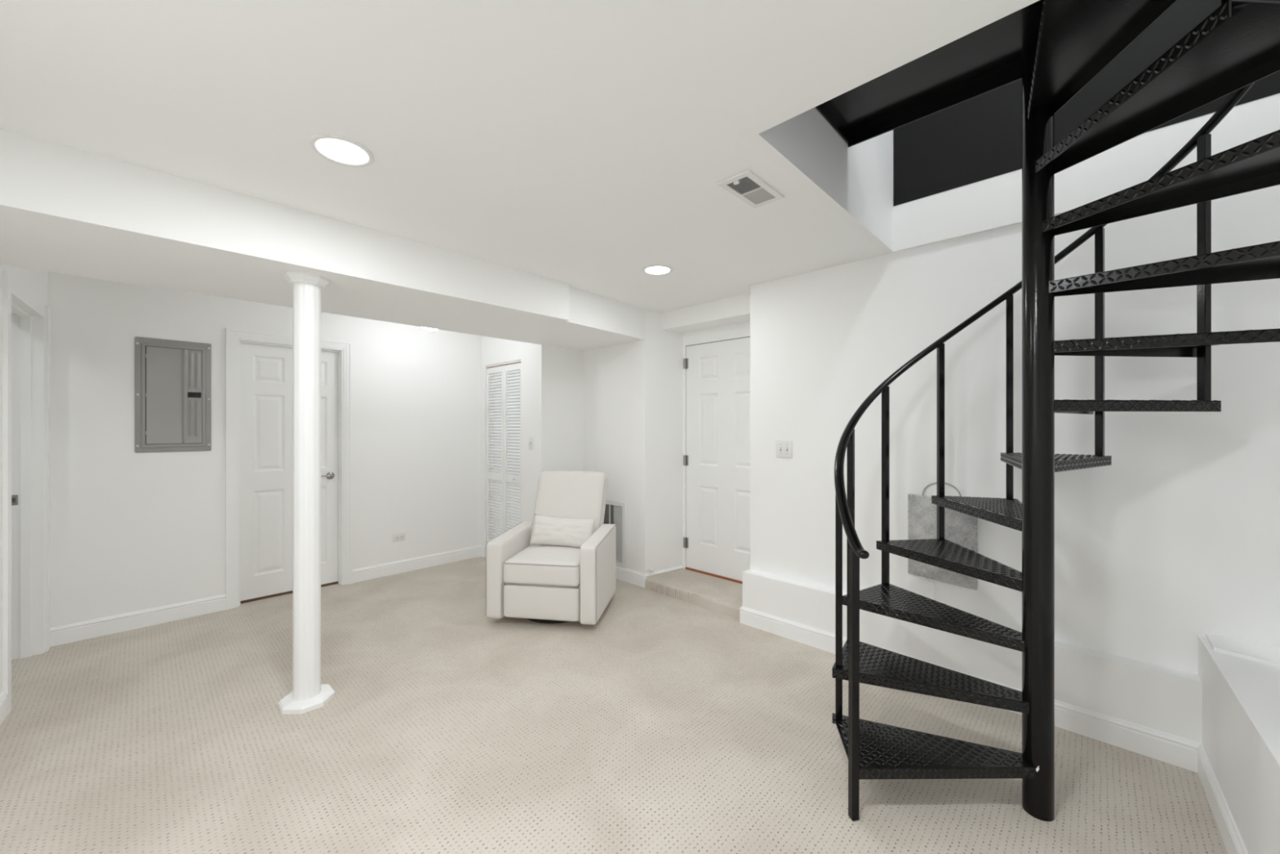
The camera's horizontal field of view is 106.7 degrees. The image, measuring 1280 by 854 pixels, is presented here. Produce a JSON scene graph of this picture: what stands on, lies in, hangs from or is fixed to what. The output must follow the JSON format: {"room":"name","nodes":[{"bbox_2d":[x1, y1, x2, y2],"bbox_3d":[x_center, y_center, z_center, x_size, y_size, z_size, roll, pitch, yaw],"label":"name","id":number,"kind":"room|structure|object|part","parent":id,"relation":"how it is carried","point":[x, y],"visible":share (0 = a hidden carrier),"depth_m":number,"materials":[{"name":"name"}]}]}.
{"room":"finished basement","nodes":[
{"label":"finished basement","id":0,"kind":"room"},
{"bbox_2d":[0,264,48,694],"bbox_3d":[-1.792,0.164,0.863,0.130,2.400,5.670,0,0,-43],"label":"wall","id":1,"kind":"structure","parent":0,"point":[32,285],"depth_m":2.39,"materials":[{"name":"white paint"}]},
{"bbox_2d":[0,691,7,725],"bbox_3d":[-1.584,1.306,0.747,0.014,0.115,4.134,0,0,-43],"label":"baseboard","id":2,"kind":"structure","parent":1,"relation":"attached to","point":[3,699],"depth_m":2.21,"materials":[{"name":"white paint"}]},
{"bbox_2d":[2,271,50,714],"bbox_3d":[-3.394,0.314,2.528,0.204,2.100,0.940,0,0,-43],"label":"door frame","id":3,"kind":"structure","parent":1,"relation":"attached to","point":[26,331],"depth_m":2.81,"materials":[{"name":"white paint"}]},
{"bbox_3d":[-3.675,0.429,2.794,0.029,0.060,0.004,0,0,-43],"label":"strike plate","id":4,"kind":"part","parent":3,"relation":"part of","materials":[{"name":"silver metal"}]},
{"bbox_2d":[48,271,481,627],"bbox_3d":[-2.697,0.164,4.082,0.140,2.400,3.025,0,0,44],"label":"wall","id":5,"kind":"structure","parent":0,"point":[131,531],"depth_m":3.44,"materials":[{"name":"white paint"}]},
{"bbox_2d":[50,594,226,646],"bbox_3d":[-3.376,1.306,3.245,0.034,0.115,0.838,0,0,44],"label":"baseboard","id":6,"kind":"structure","parent":5,"relation":"attached to","point":[74,632],"depth_m":3.21,"materials":[{"name":"white paint"}]},
{"bbox_2d":[134,337,211,452],"bbox_3d":[-3.276,-0.218,3.352,0.032,0.785,0.385,0,0,44],"label":"breaker panel","id":7,"kind":"object","parent":5,"relation":"attached to","point":[173,378],"visible":1,"depth_m":3.34,"materials":[{"name":"grey paint"}]},
{"bbox_3d":[-3.270,-0.217,3.347,0.016,0.667,0.279,0,0,44],"label":"panel door","id":8,"kind":"part","parent":7,"relation":"part of","materials":[{"name":"grey paint"}]},
{"bbox_2d":[226,328,351,609],"bbox_3d":[-2.848,0.313,3.897,0.138,2.102,0.834,0,0,44],"label":"door","id":9,"kind":"structure","parent":5,"relation":"in","point":[260,365],"depth_m":3.81,"materials":[{"name":"white paint"}]},
{"bbox_3d":[-2.676,0.419,4.049,0.060,0.062,0.145,0,0,44],"label":"lever handle","id":10,"kind":"part","parent":9,"relation":"part of","materials":[{"name":"silver metal"}]},
{"bbox_2d":[392,532,405,542],"bbox_3d":[-2.248,1.027,4.444,0.009,0.072,0.116,0,0,44],"label":"wall outlet","id":11,"kind":"object","parent":5,"relation":"attached to","point":[398,536],"visible":1,"depth_m":4.44,"materials":[{"name":"white plastic"}]},
{"bbox_2d":[351,544,484,582],"bbox_3d":[-2.075,1.306,4.577,0.075,0.115,1.218,0,0,44],"label":"baseboard","id":12,"kind":"structure","parent":5,"relation":"attached to","point":[371,572],"depth_m":4.54,"materials":[{"name":"white paint"}]},
{"bbox_2d":[0,0,1008,312],"bbox_3d":[0.152,-1.009,1.484,3.730,0.020,3.965,0,0,44],"label":"ceiling","id":13,"kind":"structure","parent":0,"point":[587,145],"depth_m":1.47,"materials":[{"name":"white paint"}]},
{"bbox_2d":[0,128,644,350],"bbox_3d":[-1.439,-0.876,3.025,0.970,0.266,3.595,0,0,44],"label":"beam","id":14,"kind":"structure","parent":13,"relation":"attached to","point":[64,209],"depth_m":2.22,"materials":[{"name":"white paint"}]},
{"bbox_2d":[309,133,374,167],"bbox_3d":[-1.076,-0.996,1.723,0.200,0.007,0.200,0,0,44],"label":"recessed light","id":15,"kind":"object","parent":13,"relation":"in","point":[338,149],"visible":1,"depth_m":1.72,"materials":[{"name":"white plastic"}]},
{"bbox_2d":[642,264,672,275],"bbox_3d":[0.112,-0.996,3.026,0.194,0.007,0.194,0,0,44],"label":"recessed light","id":16,"kind":"object","parent":13,"relation":"in","point":[655,269],"visible":1,"depth_m":3.02,"materials":[{"name":"white plastic"}]},
{"bbox_2d":[716,169,784,208],"bbox_3d":[0.471,-0.990,2.005,0.148,0.017,0.300,0,0,44],"label":"ceiling vent","id":17,"kind":"object","parent":13,"relation":"in","point":[748,187],"visible":1,"depth_m":1.99,"materials":[{"name":"white plastic"}]},
{"bbox_3d":[0.390,-0.988,1.922,0.022,0.011,0.016,0,0,44],"label":"lever","id":18,"kind":"part","parent":17,"relation":"part of","materials":[{"name":"white plastic"}]},
{"bbox_2d":[481,335,582,556],"bbox_3d":[-1.094,0.164,4.877,1.120,2.400,0.570,0,0,44],"label":"wall","id":19,"kind":"structure","parent":0,"point":[552,376],"depth_m":4.46,"materials":[{"name":"white paint"}]},
{"bbox_2d":[485,360,520,542],"bbox_3d":[-1.367,0.353,4.764,0.690,1.981,0.070,0,0,44],"label":"door","id":20,"kind":"structure","parent":19,"relation":"in","point":[504,477],"depth_m":4.76,"materials":[{"name":"white paint"}]},
{"bbox_2d":[528,436,533,449],"bbox_3d":[-1.012,0.149,4.392,0.072,0.120,0.018,0,0,44],"label":"light switch","id":21,"kind":"object","parent":19,"relation":"attached to","point":[530,438],"visible":1,"depth_m":4.39,"materials":[{"name":"white plastic"}]},
{"bbox_2d":[0,555,1227,853],"bbox_3d":[-0.936,1.389,1.807,5.750,0.050,4.720,0,0,44],"label":"floor","id":22,"kind":"structure","parent":0,"point":[662,724],"depth_m":2.00,"materials":[{"name":"carpet"}]},
{"bbox_2d":[278,271,334,714],"bbox_3d":[-1.657,0.310,2.369,0.218,2.107,0.218,0,0,44],"label":"support post","id":23,"kind":"object","parent":22,"relation":"on","point":[308,694],"visible":1,"depth_m":2.33,"materials":[{"name":"white paint"}]},
{"bbox_2d":[485,471,616,624],"bbox_3d":[-0.607,0.865,3.624,0.782,0.999,0.885,0,0,9],"label":"recliner armchair","id":24,"kind":"object","parent":22,"relation":"on","point":[545,584],"visible":0.95,"depth_m":3.25,"materials":[{"name":"white"}]},
{"bbox_3d":[-0.949,1.041,3.578,0.118,0.544,0.670,0,0,9],"label":"arm","id":25,"kind":"part","parent":24,"relation":"part of","materials":[{"name":"fabric"}]},
{"bbox_2d":[503,544,580,586],"bbox_3d":[-0.631,0.992,3.467,0.538,0.194,0.567,0,0,9],"label":"seat cushion","id":26,"kind":"object","parent":24,"relation":"on","point":[524,565],"depth_m":3.22,"materials":[{"name":"fabric"}]},
{"bbox_2d":[529,514,595,547],"bbox_3d":[-0.588,0.790,3.599,0.496,0.228,0.135,0,0,10],"label":"throw pillow","id":27,"kind":"object","parent":24,"relation":"on","point":[561,531],"visible":0.95,"depth_m":3.56,"materials":[{"name":"fabric"}]},
{"bbox_3d":[-0.571,0.699,3.852,0.567,0.667,0.424,0,0,9],"label":"backrest","id":28,"kind":"part","parent":24,"relation":"part of","materials":[{"name":"fabric"}]},
{"bbox_3d":[-0.295,1.041,3.475,0.118,0.544,0.670,0,0,9],"label":"arm","id":29,"kind":"part","parent":24,"relation":"part of","materials":[{"name":"fabric"}]},
{"bbox_2d":[815,0,1279,821],"bbox_3d":[1.387,-0.469,1.665,1.358,3.665,1.412,0,0,44],"label":"spiral staircase","id":30,"kind":"structure","parent":22,"relation":"on","point":[1056,48],"depth_m":1.66,"materials":[{"name":"black metal"}]},
{"bbox_3d":[0.752,0.897,1.673,0.043,0.933,0.048,0,0,-9],"label":"newel post","id":31,"kind":"part","parent":30,"relation":"part of","materials":[{"name":"black metal"}]},
{"bbox_3d":[0.949,-1.355,1.666,0.721,0.006,0.808,0,0,44],"label":"landing plate","id":32,"kind":"part","parent":30,"relation":"part of","materials":[{"name":"black metal"}]},
{"bbox_3d":[1.415,-0.849,1.692,1.341,2.599,1.336,0,0,44],"label":"handrail","id":33,"kind":"part","parent":30,"relation":"part of","materials":[{"name":"black metal"}]},
{"bbox_2d":[644,568,742,619],"bbox_3d":[0.531,1.340,3.849,1.000,0.128,0.450,0,0,44],"label":"carpeted step","id":34,"kind":"structure","parent":0,"point":[720,595],"depth_m":3.79,"materials":[{"name":"carpet"}]},
{"bbox_2d":[662,293,750,333],"bbox_3d":[0.671,-0.943,3.923,1.050,0.187,0.320,0,0,44],"label":"wall header","id":35,"kind":"structure","parent":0,"point":[736,309],"depth_m":3.85,"materials":[{"name":"white paint"}]},
{"bbox_2d":[737,0,1039,253],"bbox_3d":[1.477,-1.968,1.603,1.680,1.937,1.555,0,0,44],"label":"wall","id":36,"kind":"structure","parent":0,"point":[855,182],"depth_m":2.00,"materials":[{"name":"white paint"}]},
{"bbox_2d":[582,0,1279,674],"bbox_3d":[1.251,-0.786,3.241,4.570,4.300,0.505,0,0,44],"label":"wall","id":37,"kind":"structure","parent":0,"point":[1173,541],"depth_m":2.39,"materials":[{"name":"white paint"}]},
{"bbox_2d":[603,499,626,568],"bbox_3d":[-0.306,0.961,4.383,0.500,0.583,0.013,0,0,44],"label":"air vent","id":38,"kind":"object","parent":37,"relation":"in","point":[609,509],"visible":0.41,"depth_m":4.26,"materials":[{"name":"white plastic"}]},
{"bbox_2d":[616,565,683,587],"bbox_3d":[-0.382,1.306,4.361,1.536,0.115,0.433,0,0,14],"label":"baseboard","id":39,"kind":"structure","parent":37,"relation":"attached to","point":[626,575],"depth_m":4.15,"materials":[{"name":"white paint"}]},
{"bbox_2d":[648,566,653,572],"bbox_3d":[0.094,1.216,4.060,0.043,0.046,0.046,0,0,44],"label":"bumper cover","id":40,"kind":"object","parent":37,"relation":"attached to","point":[651,569],"visible":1,"depth_m":4.04,"materials":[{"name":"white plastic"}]},
{"bbox_2d":[682,321,750,583],"bbox_3d":[0.742,0.213,3.994,0.936,2.129,0.069,0,0,44],"label":"door","id":41,"kind":"structure","parent":37,"relation":"in","point":[716,361],"depth_m":4.07,"materials":[{"name":"white paint"}]},
{"bbox_2d":[775,440,791,457],"bbox_3d":[0.961,0.147,3.185,0.116,0.116,0.017,0,0,44],"label":"double light switch","id":42,"kind":"object","parent":37,"relation":"attached to","point":[783,447],"visible":1,"depth_m":3.18,"materials":[{"name":"white plastic"}]},
{"bbox_2d":[907,481,977,599],"bbox_3d":[1.598,0.652,2.533,0.320,0.714,0.072,0,0,44],"label":"tote bag","id":43,"kind":"object","parent":37,"relation":"hanging from","point":[960,528],"visible":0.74,"depth_m":2.56,"materials":[{"name":"grey fabric"}]},
{"bbox_3d":[1.617,0.338,2.553,0.184,0.086,0.005,0,0,44],"label":"handle","id":44,"kind":"part","parent":43,"relation":"part of","materials":[{"name":"grey"}]},
{"bbox_2d":[742,568,1202,743],"bbox_3d":[1.514,1.187,2.630,2.105,0.355,0.115,0,0,44],"label":"wall ledge","id":45,"kind":"object","parent":37,"relation":"attached to","point":[1166,700],"visible":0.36,"depth_m":2.28,"materials":[{"name":"white paint"}]},
{"bbox_2d":[1205,632,1279,666],"bbox_3d":[2.363,0.844,1.688,0.435,0.021,0.265,0,0,44],"label":"trim","id":46,"kind":"structure","parent":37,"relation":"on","point":[1255,651],"depth_m":1.79,"materials":[{"name":"white paint"}]},
{"bbox_2d":[884,93,1279,254],"bbox_3d":[2.242,-1.127,2.296,1.830,0.257,0.503,0,0,44],"label":"opening trim","id":47,"kind":"structure","parent":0,"point":[994,202],"depth_m":2.17,"materials":[{"name":"white paint"}]},
{"bbox_2d":[1197,634,1279,853],"bbox_3d":[1.185,1.105,0.441,0.497,0.517,3.715,0,0,44],"label":"wall","id":48,"kind":"structure","parent":0,"point":[1241,696],"depth_m":1.49,"materials":[{"name":"white paint"}]},
{"bbox_2d":[739,606,1248,853],"bbox_3d":[0.300,1.306,1.310,2.201,0.115,3.640,0,0,44],"label":"baseboard","id":49,"kind":"structure","parent":48,"relation":"attached to","point":[1175,750],"depth_m":2.02,"materials":[{"name":"white paint"}]},
{"bbox_3d":[-2.320,-1.009,3.652,1.200,0.020,3.125,0,0,44],"label":"ceiling","id":50,"kind":"structure","parent":0,"visible":0},
{"bbox_2d":[421,326,437,330],"bbox_3d":[-1.745,-0.901,3.964,0.240,0.196,0.240,0,0,44],"label":"flush light","id":51,"kind":"object","parent":50,"relation":"attached to","point":[424,328],"visible":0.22,"depth_m":3.94,"materials":[{"name":"white plastic"}]}
]}

